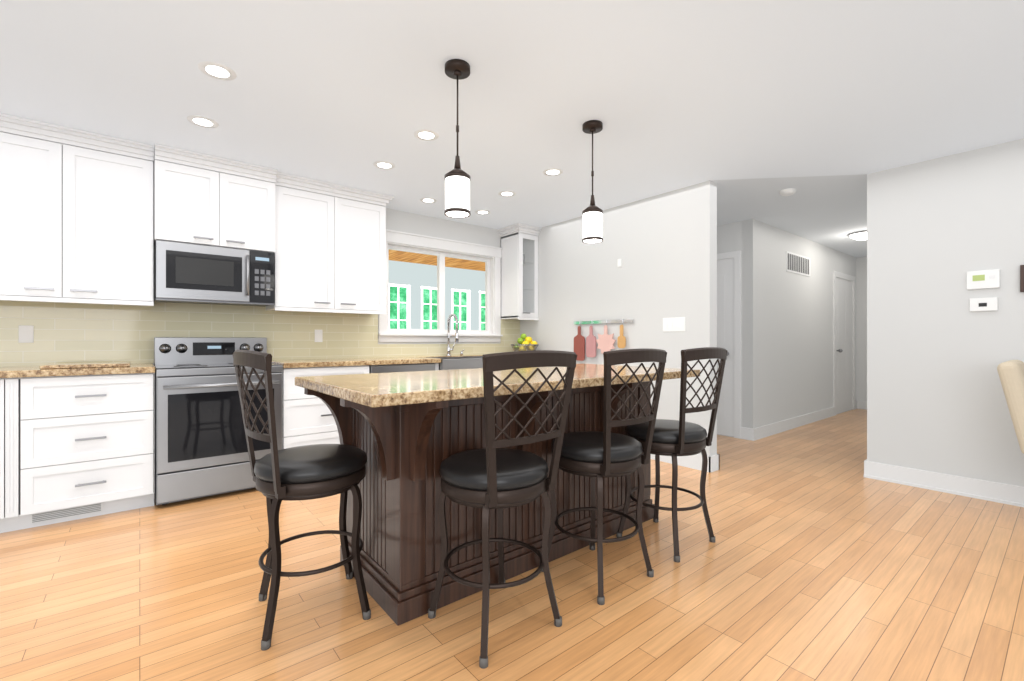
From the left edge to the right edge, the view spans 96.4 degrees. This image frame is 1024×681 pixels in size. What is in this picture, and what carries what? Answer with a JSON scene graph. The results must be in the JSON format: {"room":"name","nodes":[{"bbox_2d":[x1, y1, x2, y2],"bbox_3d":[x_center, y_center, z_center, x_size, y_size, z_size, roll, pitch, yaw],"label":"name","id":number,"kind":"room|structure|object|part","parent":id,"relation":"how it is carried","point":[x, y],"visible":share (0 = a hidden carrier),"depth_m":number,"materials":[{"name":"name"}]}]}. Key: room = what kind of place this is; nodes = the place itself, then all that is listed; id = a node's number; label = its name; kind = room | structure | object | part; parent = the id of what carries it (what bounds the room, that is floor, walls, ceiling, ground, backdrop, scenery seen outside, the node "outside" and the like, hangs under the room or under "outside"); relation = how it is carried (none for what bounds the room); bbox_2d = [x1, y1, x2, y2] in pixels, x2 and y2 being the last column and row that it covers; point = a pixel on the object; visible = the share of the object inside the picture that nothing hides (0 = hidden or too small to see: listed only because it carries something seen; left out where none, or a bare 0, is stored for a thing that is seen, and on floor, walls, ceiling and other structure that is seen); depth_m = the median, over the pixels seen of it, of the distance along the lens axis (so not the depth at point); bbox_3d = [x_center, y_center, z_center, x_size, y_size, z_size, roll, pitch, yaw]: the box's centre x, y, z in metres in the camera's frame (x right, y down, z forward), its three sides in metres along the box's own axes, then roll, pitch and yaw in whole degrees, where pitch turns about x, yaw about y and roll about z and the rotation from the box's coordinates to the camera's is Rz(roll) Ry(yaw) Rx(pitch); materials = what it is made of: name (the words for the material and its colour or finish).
{"room":"kitchen","nodes":[
{"label":"kitchen","id":0,"kind":"room"},
{"bbox_2d":[153,208,500,364],"bbox_3d":[-1.984,-0.120,4.154,8.560,2.440,0.150,0,0,-39],"label":"wall","id":1,"kind":"structure","parent":0,"point":[401,221],"depth_m":5.02,"materials":[{"name":"grey paint"}]},
{"bbox_2d":[0,125,153,304],"bbox_3d":[-2.984,-0.772,3.019,0.974,1.004,0.348,0,0,-39],"label":"upper cabinet","id":2,"kind":"object","parent":1,"relation":"attached to","point":[77,216],"depth_m":2.93,"materials":[{"name":"white wood"}]},
{"bbox_2d":[154,143,276,252],"bbox_3d":[-2.275,-1.020,3.524,0.757,0.639,0.457,0,0,-39],"label":"upper cabinet","id":3,"kind":"object","parent":1,"relation":"attached to","point":[205,199],"visible":0.98,"depth_m":3.36,"materials":[{"name":"white wood"}]},
{"bbox_2d":[154,240,274,305],"bbox_3d":[-2.278,-0.488,3.529,0.743,0.417,0.445,0,0,-39],"label":"over-the-range microwave","id":4,"kind":"object","parent":3,"relation":"attached to","point":[193,273],"visible":1,"depth_m":3.37,"materials":[{"name":"silver metal"}]},
{"bbox_2d":[0,301,519,366],"bbox_3d":[-1.841,-0.065,4.168,4.999,0.470,0.008,0,0,-39],"label":"tile backsplash","id":5,"kind":"structure","parent":1,"relation":"attached to","point":[79,333],"depth_m":3.55,"materials":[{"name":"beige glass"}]},
{"bbox_2d":[18,325,33,342],"bbox_3d":[-3.221,-0.043,3.036,0.070,0.115,0.007,0,0,-39],"label":"outlet","id":6,"kind":"object","parent":5,"relation":"attached to","point":[25,333],"depth_m":3.03,"materials":[{"name":"white plastic"}]},
{"bbox_2d":[315,330,322,341],"bbox_3d":[-1.778,-0.043,4.209,0.070,0.115,0.007,0,0,-39],"label":"outlet","id":7,"kind":"object","parent":5,"relation":"attached to","point":[318,333],"depth_m":4.21,"materials":[{"name":"white plastic"}]},
{"bbox_2d":[266,172,393,314],"bbox_3d":[-1.607,-0.790,4.099,0.995,1.097,0.407,0,0,-39],"label":"upper cabinet","id":8,"kind":"object","parent":1,"relation":"attached to","point":[330,247],"visible":0.96,"depth_m":3.94,"materials":[{"name":"white wood"}]},
{"bbox_2d":[378,229,502,341],"bbox_3d":[-0.774,-0.551,5.107,1.548,1.133,0.198,0,0,-39],"label":"window","id":9,"kind":"structure","parent":1,"relation":"in","point":[490,256],"depth_m":5.12,"materials":[{"name":"white wood"}]},
{"bbox_2d":[497,223,541,319],"bbox_3d":[0.086,-0.790,5.474,0.358,1.097,0.407,0,0,-39],"label":"cabinet","id":10,"kind":"object","parent":1,"relation":"attached to","point":[519,275],"visible":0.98,"depth_m":5.43,"materials":[{"name":"white wood"}]},
{"bbox_2d":[0,409,1023,680],"bbox_3d":[0.907,1.125,3.958,12.800,0.050,10.200,0,0,-39],"label":"floor","id":11,"kind":"structure","parent":0,"point":[822,557],"depth_m":1.97,"materials":[{"name":"brown wood"}]},
{"bbox_2d":[0,378,19,532],"bbox_3d":[-3.290,0.655,2.593,0.766,0.890,0.622,0,0,-39],"label":"base cabinet","id":12,"kind":"object","parent":11,"relation":"on","point":[9,387],"depth_m":2.58,"materials":[{"name":"white wood"}]},
{"bbox_2d":[20,373,154,529],"bbox_3d":[-2.775,0.655,3.011,0.660,0.890,0.622,0,0,-39],"label":"base cabinet","id":13,"kind":"object","parent":11,"relation":"on","point":[77,447],"depth_m":2.78,"materials":[{"name":"white wood"}]},
{"bbox_2d":[0,355,482,377],"bbox_3d":[-1.641,0.190,3.920,4.998,0.039,0.643,0,0,-39],"label":"countertop","id":14,"kind":"structure","parent":13,"relation":"on","point":[22,371],"depth_m":3.11,"materials":[{"name":"stone"}]},
{"bbox_2d":[40,362,130,368],"bbox_3d":[-2.727,0.159,2.951,0.410,0.020,0.300,0,0,-39],"label":"board","id":15,"kind":"object","parent":14,"relation":"on","point":[84,365],"visible":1,"depth_m":2.85,"materials":[{"name":"stone"}]},
{"bbox_2d":[446,314,463,355],"bbox_3d":[-0.582,-0.061,4.993,0.214,0.461,0.226,0,0,-39],"label":"faucet","id":16,"kind":"object","parent":14,"relation":"on","point":[456,335],"visible":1,"depth_m":4.99,"materials":[{"name":"silver metal"}]},
{"bbox_2d":[510,334,538,350],"bbox_3d":[0.148,0.043,5.352,0.336,0.251,0.336,0,0,-39],"label":"fruit bowl","id":17,"kind":"object","parent":14,"relation":"on","point":[524,345],"visible":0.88,"depth_m":5.25,"materials":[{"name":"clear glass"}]},
{"bbox_3d":[0.148,0.106,5.352,0.336,0.125,0.336,0,0,-39],"label":"glass","id":18,"kind":"part","parent":17,"relation":"part of","materials":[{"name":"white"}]},
{"bbox_2d":[154,337,282,504],"bbox_3d":[-2.189,0.537,3.419,0.751,1.125,0.693,0,0,-39],"label":"range","id":19,"kind":"object","parent":11,"relation":"on","point":[201,449],"visible":0.73,"depth_m":3.16,"materials":[{"name":"silver metal"}]},
{"bbox_2d":[233,350,370,650],"bbox_3d":[-0.831,0.568,1.868,0.497,1.067,0.458,0,0,-44],"label":"stool","id":20,"kind":"object","parent":11,"relation":"on","point":[309,472],"visible":0.96,"depth_m":1.73,"materials":[{"name":"brown metal"}]},
{"bbox_2d":[281,365,368,448],"bbox_3d":[-1.654,0.655,3.902,0.675,0.890,0.654,0,0,-39],"label":"base cabinet","id":21,"kind":"object","parent":11,"relation":"on","point":[308,420],"visible":0.17,"depth_m":3.57,"materials":[{"name":"white wood"}]},
{"bbox_2d":[369,363,434,372],"bbox_3d":[-1.150,0.657,4.324,0.626,0.886,0.618,0,0,-39],"label":"dishwasher","id":22,"kind":"object","parent":11,"relation":"on","point":[400,368],"visible":0.21,"depth_m":4.07,"materials":[{"name":"silver metal"}]},
{"bbox_2d":[389,250,484,329],"bbox_3d":[-0.185,-0.105,7.362,8.000,2.510,2.540,0,0,-39],"label":"porch","id":23,"kind":"object","parent":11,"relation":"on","point":[415,274],"visible":0.08,"depth_m":7.82,"materials":[{"name":"blue wood"}]},
{"bbox_2d":[304,380,655,625],"bbox_3d":[0.007,0.655,2.424,1.892,0.889,0.847,0,0,-39],"label":"kitchen island","id":24,"kind":"object","parent":11,"relation":"on","point":[408,433],"depth_m":2.00,"materials":[{"name":"brown wood"}]},
{"bbox_2d":[295,364,699,407],"bbox_3d":[0.042,0.190,2.405,1.980,0.040,0.920,0,0,-39],"label":"island countertop","id":25,"kind":"structure","parent":24,"relation":"on","point":[393,389],"depth_m":1.91,"materials":[{"name":"beige stone"}]},
{"bbox_2d":[428,350,576,668],"bbox_3d":[-0.053,0.568,1.778,0.434,1.067,0.480,0,0,-39],"label":"stool","id":26,"kind":"object","parent":11,"relation":"on","point":[493,474],"visible":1,"depth_m":1.64,"materials":[{"name":"brown metal"}]},
{"bbox_2d":[541,348,666,604],"bbox_3d":[0.415,0.568,2.145,0.434,1.067,0.480,0,0,-39],"label":"stool","id":27,"kind":"object","parent":11,"relation":"on","point":[605,453],"visible":0.94,"depth_m":2.00,"materials":[{"name":"brown metal"}]},
{"bbox_2d":[616,347,726,562],"bbox_3d":[0.865,0.568,2.511,0.434,1.067,0.480,0,0,-39],"label":"stool","id":28,"kind":"object","parent":11,"relation":"on","point":[674,439],"visible":0.85,"depth_m":2.36,"materials":[{"name":"brown metal"}]},
{"bbox_2d":[997,360,1023,453],"bbox_3d":[3.296,0.613,2.612,0.500,0.975,0.697,0,0,-39],"label":"upholstered chair","id":29,"kind":"object","parent":11,"relation":"on","point":[1011,374],"visible":1,"depth_m":2.67,"materials":[{"name":"beige fabric"}]},
{"bbox_3d":[-0.546,0.655,4.826,0.930,0.890,0.618,0,0,-39],"label":"base cabinet","id":30,"kind":"object","parent":11,"relation":"on","visible":0},
{"bbox_2d":[423,356,482,369],"bbox_3d":[-0.491,0.304,4.758,0.836,0.256,0.520,0,0,-39],"label":"sink","id":31,"kind":"object","parent":30,"relation":"in","point":[461,362],"visible":0.1,"depth_m":4.46,"materials":[{"name":"silver metal"}]},
{"bbox_2d":[0,0,1023,257],"bbox_3d":[1.868,-1.390,2.775,12.800,0.100,7.150,0,0,-39],"label":"ceiling","id":32,"kind":"structure","parent":0,"point":[671,95],"depth_m":2.46,"materials":[{"name":"white paint"}]},
{"bbox_2d":[187,115,218,127],"bbox_3d":[-1.893,-1.337,2.804,0.163,0.003,0.163,0,0,45],"label":"recessed light","id":33,"kind":"object","parent":32,"relation":"in","point":[194,119],"depth_m":2.80,"materials":[{"name":"white"}]},
{"bbox_2d":[198,61,236,80],"bbox_3d":[-1.464,-1.337,2.277,0.163,0.003,0.163,0,0,45],"label":"recessed light","id":34,"kind":"object","parent":32,"relation":"in","point":[221,71],"depth_m":2.27,"materials":[{"name":"white"}]},
{"bbox_2d":[373,161,394,168],"bbox_3d":[-0.975,-1.337,3.499,0.163,0.003,0.163,0,0,45],"label":"recessed light","id":35,"kind":"object","parent":32,"relation":"in","point":[379,164],"depth_m":3.50,"materials":[{"name":"white"}]},
{"bbox_2d":[414,129,438,140],"bbox_3d":[-0.559,-1.337,2.986,0.163,0.003,0.163,0,0,45],"label":"recessed light","id":36,"kind":"object","parent":32,"relation":"in","point":[426,135],"depth_m":2.98,"materials":[{"name":"white"}]},
{"bbox_2d":[420,198,436,202],"bbox_3d":[-0.799,-1.337,4.376,0.163,0.003,0.163,0,0,45],"label":"recessed light","id":37,"kind":"object","parent":32,"relation":"in","point":[427,200],"depth_m":4.37,"materials":[{"name":"white"}]},
{"bbox_2d":[444,59,470,217],"bbox_3d":[-0.266,-0.977,2.238,0.128,0.724,0.128,0,0,-39],"label":"pendant light","id":38,"kind":"object","parent":32,"relation":"hanging from","point":[457,178],"visible":1,"depth_m":2.20,"materials":[{"name":"white glass"}]},
{"bbox_2d":[475,210,490,214],"bbox_3d":[-0.302,-1.337,4.780,0.163,0.003,0.163,0,0,45],"label":"recessed light","id":39,"kind":"object","parent":32,"relation":"in","point":[483,212],"depth_m":4.78,"materials":[{"name":"white"}]},
{"bbox_2d":[498,191,515,196],"bbox_3d":[-0.045,-1.337,4.177,0.163,0.003,0.163,0,0,45],"label":"recessed light","id":40,"kind":"object","parent":32,"relation":"in","point":[502,193],"depth_m":4.17,"materials":[{"name":"white"}]},
{"bbox_2d":[543,168,562,175],"bbox_3d":[0.327,-1.337,3.641,0.163,0.003,0.163,0,0,12],"label":"recessed light","id":41,"kind":"object","parent":32,"relation":"in","point":[553,171],"depth_m":3.64,"materials":[{"name":"white"}]},
{"bbox_2d":[582,120,602,243],"bbox_3d":[0.500,-0.977,2.842,0.128,0.724,0.128,0,0,-39],"label":"pendant light","id":42,"kind":"object","parent":32,"relation":"hanging from","point":[592,213],"visible":1,"depth_m":2.80,"materials":[{"name":"white glass"}]},
{"bbox_2d":[779,188,795,195],"bbox_3d":[2.463,-1.319,4.089,0.130,0.039,0.130,0,0,-39],"label":"smoke detector","id":43,"kind":"object","parent":32,"relation":"attached to","point":[788,192],"visible":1,"depth_m":4.05,"materials":[{"name":"white plastic"}]},
{"bbox_2d":[848,230,866,239],"bbox_3d":[4.392,-1.297,5.695,0.350,0.084,0.350,0,0,-39],"label":"light","id":44,"kind":"object","parent":32,"relation":"attached to","point":[859,235],"visible":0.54,"depth_m":5.65,"materials":[{"name":"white glass"}]},
{"bbox_2d":[520,180,716,455],"bbox_3d":[0.922,-0.120,4.827,0.120,2.440,2.470,0,0,-39],"label":"wall","id":45,"kind":"structure","parent":0,"point":[663,246],"depth_m":4.32,"materials":[{"name":"grey paint"}]},
{"bbox_2d":[574,319,633,360],"bbox_3d":[0.916,0.001,4.700,0.050,0.427,0.780,0,0,-39],"label":"rail","id":46,"kind":"object","parent":45,"relation":"attached to","point":[605,341],"visible":0.88,"depth_m":4.73,"materials":[{"name":"silver metal"}]},
{"bbox_2d":[617,259,621,266],"bbox_3d":[1.067,-0.770,4.543,0.012,0.080,0.045,0,0,-39],"label":"light switch","id":47,"kind":"object","parent":45,"relation":"attached to","point":[619,262],"visible":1,"depth_m":4.54,"materials":[{"name":"white plastic"}]},
{"bbox_2d":[663,317,684,331],"bbox_3d":[1.444,-0.142,4.082,0.008,0.125,0.207,0,0,-39],"label":"switch plate","id":48,"kind":"object","parent":45,"relation":"attached to","point":[674,324],"visible":1,"depth_m":4.07,"materials":[{"name":"white plastic"}]},
{"bbox_2d":[651,454,714,472],"bbox_3d":[1.070,1.035,4.538,0.016,0.130,1.866,0,0,-39],"label":"baseboard","id":49,"kind":"structure","parent":45,"relation":"attached to","point":[692,461],"depth_m":3.93,"materials":[{"name":"white wood"}]},
{"bbox_2d":[713,454,719,470],"bbox_3d":[0.973,1.035,4.859,0.032,0.130,2.486,0,0,-39],"label":"baseboard","id":50,"kind":"structure","parent":45,"relation":"attached to","point":[717,457],"depth_m":3.88,"materials":[{"name":"white wood"}]},
{"bbox_2d":[717,219,757,436],"bbox_3d":[2.019,-0.120,5.919,0.120,2.440,2.160,0,0,-39],"label":"wall","id":51,"kind":"structure","parent":0,"point":[729,237],"depth_m":5.12,"materials":[{"name":"grey paint"}]},
{"bbox_2d":[717,250,740,438],"bbox_3d":[2.269,0.045,5.478,0.108,2.110,0.900,0,0,-39],"label":"door frame","id":52,"kind":"structure","parent":51,"relation":"attached to","point":[729,324],"depth_m":5.23,"materials":[{"name":"white wood"}]},
{"bbox_2d":[742,219,855,428],"bbox_3d":[4.122,-0.120,6.313,3.880,2.440,0.120,0,0,-39],"label":"wall","id":53,"kind":"structure","parent":0,"point":[795,344],"depth_m":5.67,"materials":[{"name":"grey paint"}]},
{"bbox_2d":[751,407,833,440],"bbox_3d":[3.677,1.035,5.864,2.656,0.130,0.016,0,0,-39],"label":"baseboard","id":54,"kind":"structure","parent":53,"relation":"attached to","point":[764,431],"depth_m":5.65,"materials":[{"name":"white wood"}]},
{"bbox_2d":[786,251,809,276],"bbox_3d":[3.674,-0.975,5.865,0.800,0.250,0.009,0,0,-39],"label":"air vent","id":55,"kind":"object","parent":53,"relation":"in","point":[798,264],"visible":1,"depth_m":5.83,"materials":[{"name":"white metal"}]},
{"bbox_2d":[833,271,854,415],"bbox_3d":[5.110,0.040,7.008,1.010,2.120,0.108,0,0,-39],"label":"door","id":56,"kind":"structure","parent":53,"relation":"attached to","point":[843,342],"depth_m":6.99,"materials":[{"name":"white wood"}]},
{"bbox_2d":[856,257,866,400],"bbox_3d":[6.028,-0.120,6.948,0.120,2.440,1.300,0,0,-39],"label":"wall","id":57,"kind":"structure","parent":0,"point":[861,328],"depth_m":7.36,"materials":[{"name":"grey paint"}]},
{"bbox_2d":[855,400,866,409],"bbox_3d":[5.920,1.035,6.957,0.036,0.130,1.150,0,0,-39],"label":"baseboard","id":58,"kind":"structure","parent":57,"relation":"attached to","point":[858,404],"depth_m":7.34,"materials":[{"name":"white wood"}]},
{"bbox_2d":[867,170,885,463],"bbox_3d":[4.627,-0.120,5.049,4.450,2.440,0.120,0,0,-39],"label":"wall","id":59,"kind":"structure","parent":0,"point":[876,316],"depth_m":3.65,"materials":[{"name":"grey paint"}]},
{"bbox_2d":[864,459,866,477],"bbox_3d":[4.573,1.035,5.093,4.478,0.130,0.016,0,0,-39],"label":"baseboard","id":60,"kind":"structure","parent":59,"relation":"attached to","point":[865,461],"depth_m":3.69,"materials":[{"name":"white wood"}]},
{"bbox_2d":[867,461,1023,506],"bbox_3d":[4.015,1.035,2.252,0.028,0.130,3.630,0,0,-39],"label":"baseboard","id":61,"kind":"structure","parent":59,"relation":"attached to","point":[1003,493],"depth_m":3.30,"materials":[{"name":"white wood"}]},
{"bbox_2d":[886,139,1023,486],"bbox_3d":[4.101,-0.120,2.263,0.120,2.440,3.540,0,0,-39],"label":"wall","id":62,"kind":"structure","parent":0,"point":[952,220],"depth_m":3.30,"materials":[{"name":"grey paint"}]},
{"bbox_2d":[1020,265,1023,291],"bbox_3d":[3.485,-0.410,2.904,0.026,0.180,0.352,0,0,-39],"label":"picture frame","id":63,"kind":"object","parent":62,"relation":"attached to","point":[1021,278],"visible":0.94,"depth_m":3.03,"materials":[{"name":"brown wood"}]},
{"label":"outside","id":64,"kind":"structure","parent":0,"visible":0},
{"bbox_2d":[390,286,484,329],"bbox_3d":[-2.143,-1.400,10.565,18.000,5.000,0.100,0,0,-39],"label":"garden","id":65,"kind":"object","parent":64,"point":[403,306],"depth_m":10.66,"materials":[{"name":"green plant"}]}
]}

